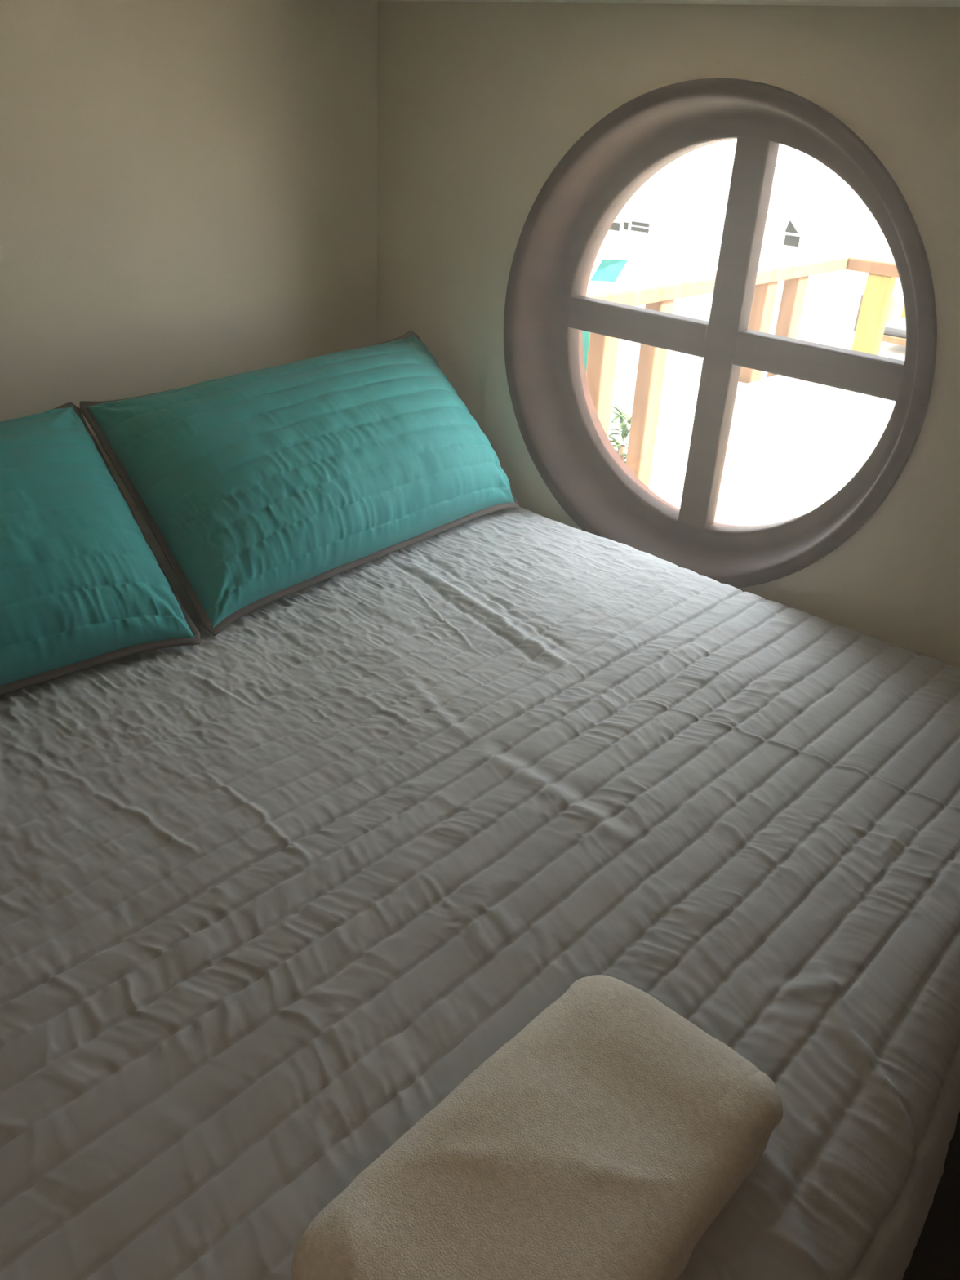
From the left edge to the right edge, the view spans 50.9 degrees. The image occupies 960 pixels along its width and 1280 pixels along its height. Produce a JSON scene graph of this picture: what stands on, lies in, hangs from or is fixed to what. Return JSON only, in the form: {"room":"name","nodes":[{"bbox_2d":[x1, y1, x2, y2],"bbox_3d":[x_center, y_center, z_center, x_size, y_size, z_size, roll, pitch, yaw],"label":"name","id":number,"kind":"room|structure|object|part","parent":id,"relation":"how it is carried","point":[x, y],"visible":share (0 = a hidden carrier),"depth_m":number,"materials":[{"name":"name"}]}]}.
{"room":"bedroom","nodes":[
{"label":"bedroom","id":0,"kind":"room"},
{"bbox_2d":[0,0,377,511],"bbox_3d":[-1.296,-0.153,1.783,0.120,2.138,2.870,26,36,36],"label":"wall","id":1,"kind":"structure","parent":0,"point":[188,188],"depth_m":2.07,"materials":[{"name":"paint"}]},
{"bbox_2d":[0,240,4,263],"bbox_3d":[-0.905,-0.719,1.812,0.014,0.088,0.088,26,36,36],"label":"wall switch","id":2,"kind":"object","parent":1,"relation":"attached to","point":[2,260],"visible":1,"depth_m":1.85,"materials":[{"name":"beige plastic"}]},
{"bbox_2d":[375,0,959,7],"bbox_3d":[-0.107,-0.452,0.412,3.240,0.150,2.870,26,36,36],"label":"ceiling","id":3,"kind":"structure","parent":0,"point":[955,3],"depth_m":1.64,"materials":[{"name":"beige paint"}]},
{"bbox_2d":[377,0,959,667],"bbox_3d":[0.865,-0.073,1.866,3.240,2.138,0.130,26,36,36],"label":"wall","id":4,"kind":"structure","parent":0,"point":[478,103],"depth_m":1.94,"materials":[{"name":"paint"}]},
{"bbox_2d":[503,78,937,587],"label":"window","id":5,"kind":"structure","parent":4,"relation":"in","point":[548,308],"depth_m":2.12,"materials":[{"name":"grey wood"}]},
{"bbox_3d":[0.347,-0.679,3.002,0.060,0.607,0.072,26,36,36],"label":"post","id":6,"kind":"part","parent":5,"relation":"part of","materials":[{"name":"brown wood"}]},
{"bbox_3d":[0.527,-0.763,3.177,0.060,0.607,0.072,26,36,36],"label":"post","id":7,"kind":"part","parent":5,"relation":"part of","materials":[{"name":"brown wood"}]},
{"bbox_3d":[0.709,-1.127,3.181,0.090,0.045,2.025,26,36,36],"label":"hand rail","id":8,"kind":"part","parent":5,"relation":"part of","materials":[{"name":"beige wood"}]},
{"bbox_3d":[1.903,-0.268,2.364,3.400,0.652,2.025,26,36,36],"label":"railing","id":9,"kind":"part","parent":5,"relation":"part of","materials":[{"name":"brown wood"}]},
{"bbox_3d":[0.966,-0.969,3.602,0.060,0.607,0.072,26,36,36],"label":"post","id":10,"kind":"part","parent":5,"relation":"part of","materials":[{"name":"brown wood"}]},
{"bbox_3d":[1.120,-1.041,3.751,0.060,0.607,0.072,26,36,36],"label":"post","id":11,"kind":"part","parent":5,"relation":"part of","materials":[{"name":"brown wood"}]},
{"bbox_3d":[2.610,-0.827,2.831,3.310,0.045,0.090,26,36,36],"label":"hand rail","id":12,"kind":"part","parent":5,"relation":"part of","materials":[{"name":"brown wood"}]},
{"bbox_3d":[1.475,-1.088,3.876,0.090,0.607,0.060,26,36,36],"label":"post","id":13,"kind":"part","parent":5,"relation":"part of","materials":[{"name":"yellow wood"}]},
{"bbox_2d":[902,1111,959,1279],"bbox_3d":[-0.167,1.280,1.402,3.000,0.100,2.750,26,36,36],"label":"floor","id":14,"kind":"structure","parent":0,"point":[935,1255],"depth_m":1.81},
{"bbox_3d":[-0.292,0.528,1.751,1.854,0.875,1.940,26,36,36],"label":"bed","id":15,"kind":"object","parent":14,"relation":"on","visible":0},
{"bbox_2d":[0,506,959,1279],"bbox_3d":[-0.277,0.258,1.537,1.926,0.279,2.038,26,36,36],"label":"quilt","id":16,"kind":"object","parent":15,"relation":"on","point":[274,886],"visible":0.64,"depth_m":1.22,"materials":[{"name":"grey fabric"}]},
{"bbox_2d":[0,401,199,694],"bbox_3d":[-0.931,-0.084,1.503,0.496,0.309,0.992,26,36,36],"label":"pillow","id":17,"kind":"object","parent":16,"relation":"on","point":[82,585],"visible":1,"depth_m":1.61,"materials":[{"name":"teal fabric"}]},
{"bbox_2d":[80,330,519,635],"bbox_3d":[-0.312,-0.380,2.092,0.472,0.331,0.924,26,36,36],"label":"pillow","id":18,"kind":"object","parent":16,"relation":"on","point":[258,488],"visible":1,"depth_m":1.91,"materials":[{"name":"teal fabric"}]},
{"bbox_2d":[291,974,782,1279],"bbox_3d":[0.064,0.457,0.856,0.247,0.090,0.432,26,36,36],"label":"towel","id":19,"kind":"object","parent":16,"relation":"on","point":[604,1139],"visible":1,"depth_m":0.83,"materials":[{"name":"beige fabric"}]},
{"label":"outside","id":20,"kind":"structure","parent":0,"visible":0},
{"bbox_2d":[608,160,903,461],"bbox_3d":[30.214,-11.391,34.385,120.000,0.200,89.800,26,36,36],"label":"ground","id":21,"kind":"structure","parent":20,"point":[717,177],"depth_m":31.33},
{"bbox_2d":[582,330,590,373],"bbox_3d":[0.346,-5.254,17.990,4.889,1.718,1.998,26,36,36],"label":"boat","id":22,"kind":"object","parent":21,"relation":"on","point":[585,335],"visible":0.02,"depth_m":16.29,"materials":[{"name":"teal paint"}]},
{"bbox_2d":[608,404,632,462],"bbox_3d":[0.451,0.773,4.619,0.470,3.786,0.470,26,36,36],"label":"potted plant","id":23,"kind":"object","parent":21,"relation":"on","point":[622,415],"visible":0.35,"depth_m":3.78,"materials":[{"name":"green plant"}]},
{"bbox_3d":[0.457,0.662,4.559,0.040,3.180,0.040,26,36,36],"label":"stem","id":24,"kind":"part","parent":23,"relation":"part of","materials":[{"name":"plant"}]},
{"bbox_2d":[586,172,727,312],"bbox_3d":[3.958,-10.343,26.047,3.230,3.241,3.610,26,36,36],"label":"boathouse","id":25,"kind":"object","parent":21,"relation":"on","point":[666,228],"visible":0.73,"depth_m":24.82,"materials":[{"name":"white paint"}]},
{"bbox_2d":[759,157,884,334],"bbox_3d":[7.583,-8.919,23.230,2.608,3.793,3.300,26,36,36],"label":"house","id":26,"kind":"structure","parent":21,"relation":"on","point":[813,211],"depth_m":21.99,"materials":[{"name":"white paint"}]},
{"bbox_2d":[784,220,798,233],"bbox_3d":[6.753,-8.922,21.780,0.304,0.235,0.060,26,36,36],"label":"gable vent","id":27,"kind":"object","parent":26,"relation":"attached to","point":[790,226],"depth_m":21.78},
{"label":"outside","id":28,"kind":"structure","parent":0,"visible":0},
{"bbox_2d":[648,462,830,525],"bbox_3d":[2.096,0.169,2.389,4.035,0.120,2.078,26,36,36],"label":"floor","id":29,"kind":"structure","parent":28,"point":[744,499],"depth_m":3.30,"materials":[{"name":"white"}]},
{"bbox_2d":[650,382,747,484],"bbox_3d":[0.768,-0.722,3.479,0.130,0.270,0.440,26,36,36],"label":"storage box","id":30,"kind":"object","parent":29,"relation":"on","point":[677,411],"visible":0.36,"depth_m":3.35,"materials":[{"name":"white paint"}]},
{"bbox_3d":[0.774,-0.827,3.422,0.130,0.030,0.440,26,36,36],"label":"lid","id":31,"kind":"part","parent":30,"relation":"part of","materials":[{"name":"white paint"}]},
{"bbox_2d":[735,374,895,497],"bbox_3d":[2.160,-0.331,2.876,2.865,0.300,0.730,26,36,36],"label":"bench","id":32,"kind":"object","parent":29,"relation":"on","point":[812,437],"visible":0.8,"depth_m":3.33,"materials":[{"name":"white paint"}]},
{"bbox_3d":[2.167,-0.445,2.814,2.865,0.040,0.730,26,36,36],"label":"seat","id":33,"kind":"part","parent":32,"relation":"part of","materials":[{"name":"white paint"}]},
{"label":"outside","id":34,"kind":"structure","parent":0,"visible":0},
{"bbox_2d":[622,302,906,398],"bbox_3d":[3.942,-1.015,4.769,4.950,0.118,4.250,26,36,36],"label":"floor","id":35,"kind":"structure","parent":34,"point":[681,374],"depth_m":5.40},
{"bbox_2d":[853,312,893,331],"bbox_3d":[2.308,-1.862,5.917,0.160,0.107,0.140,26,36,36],"label":"crate","id":36,"kind":"object","parent":35,"relation":"on","point":[890,317],"visible":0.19,"depth_m":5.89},
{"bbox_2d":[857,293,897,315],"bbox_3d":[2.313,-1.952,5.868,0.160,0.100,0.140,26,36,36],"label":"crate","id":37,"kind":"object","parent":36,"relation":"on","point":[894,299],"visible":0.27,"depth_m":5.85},
{"bbox_2d":[881,302,906,346],"bbox_3d":[2.425,-1.710,5.445,0.460,0.300,0.460,26,36,36],"label":"deck chair","id":38,"kind":"object","parent":35,"relation":"on","point":[895,331],"visible":0.24,"depth_m":5.39,"materials":[{"name":"grey fabric"}]},
{"bbox_3d":[2.421,-1.642,5.482,0.460,0.035,0.460,26,36,36],"label":"seat frame","id":39,"kind":"part","parent":38,"relation":"part of","materials":[{"name":"brown wood"}]},
{"bbox_2d":[883,316,906,337],"bbox_3d":[2.406,-1.668,5.447,0.430,0.047,0.390,26,36,36],"label":"cushion","id":40,"kind":"object","parent":38,"relation":"on","point":[896,328],"depth_m":5.39,"materials":[{"name":"grey fabric"}]},
{"bbox_3d":[2.563,-1.826,5.547,0.460,0.180,0.035,26,36,36],"label":"backrest","id":41,"kind":"part","parent":38,"relation":"part of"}
]}

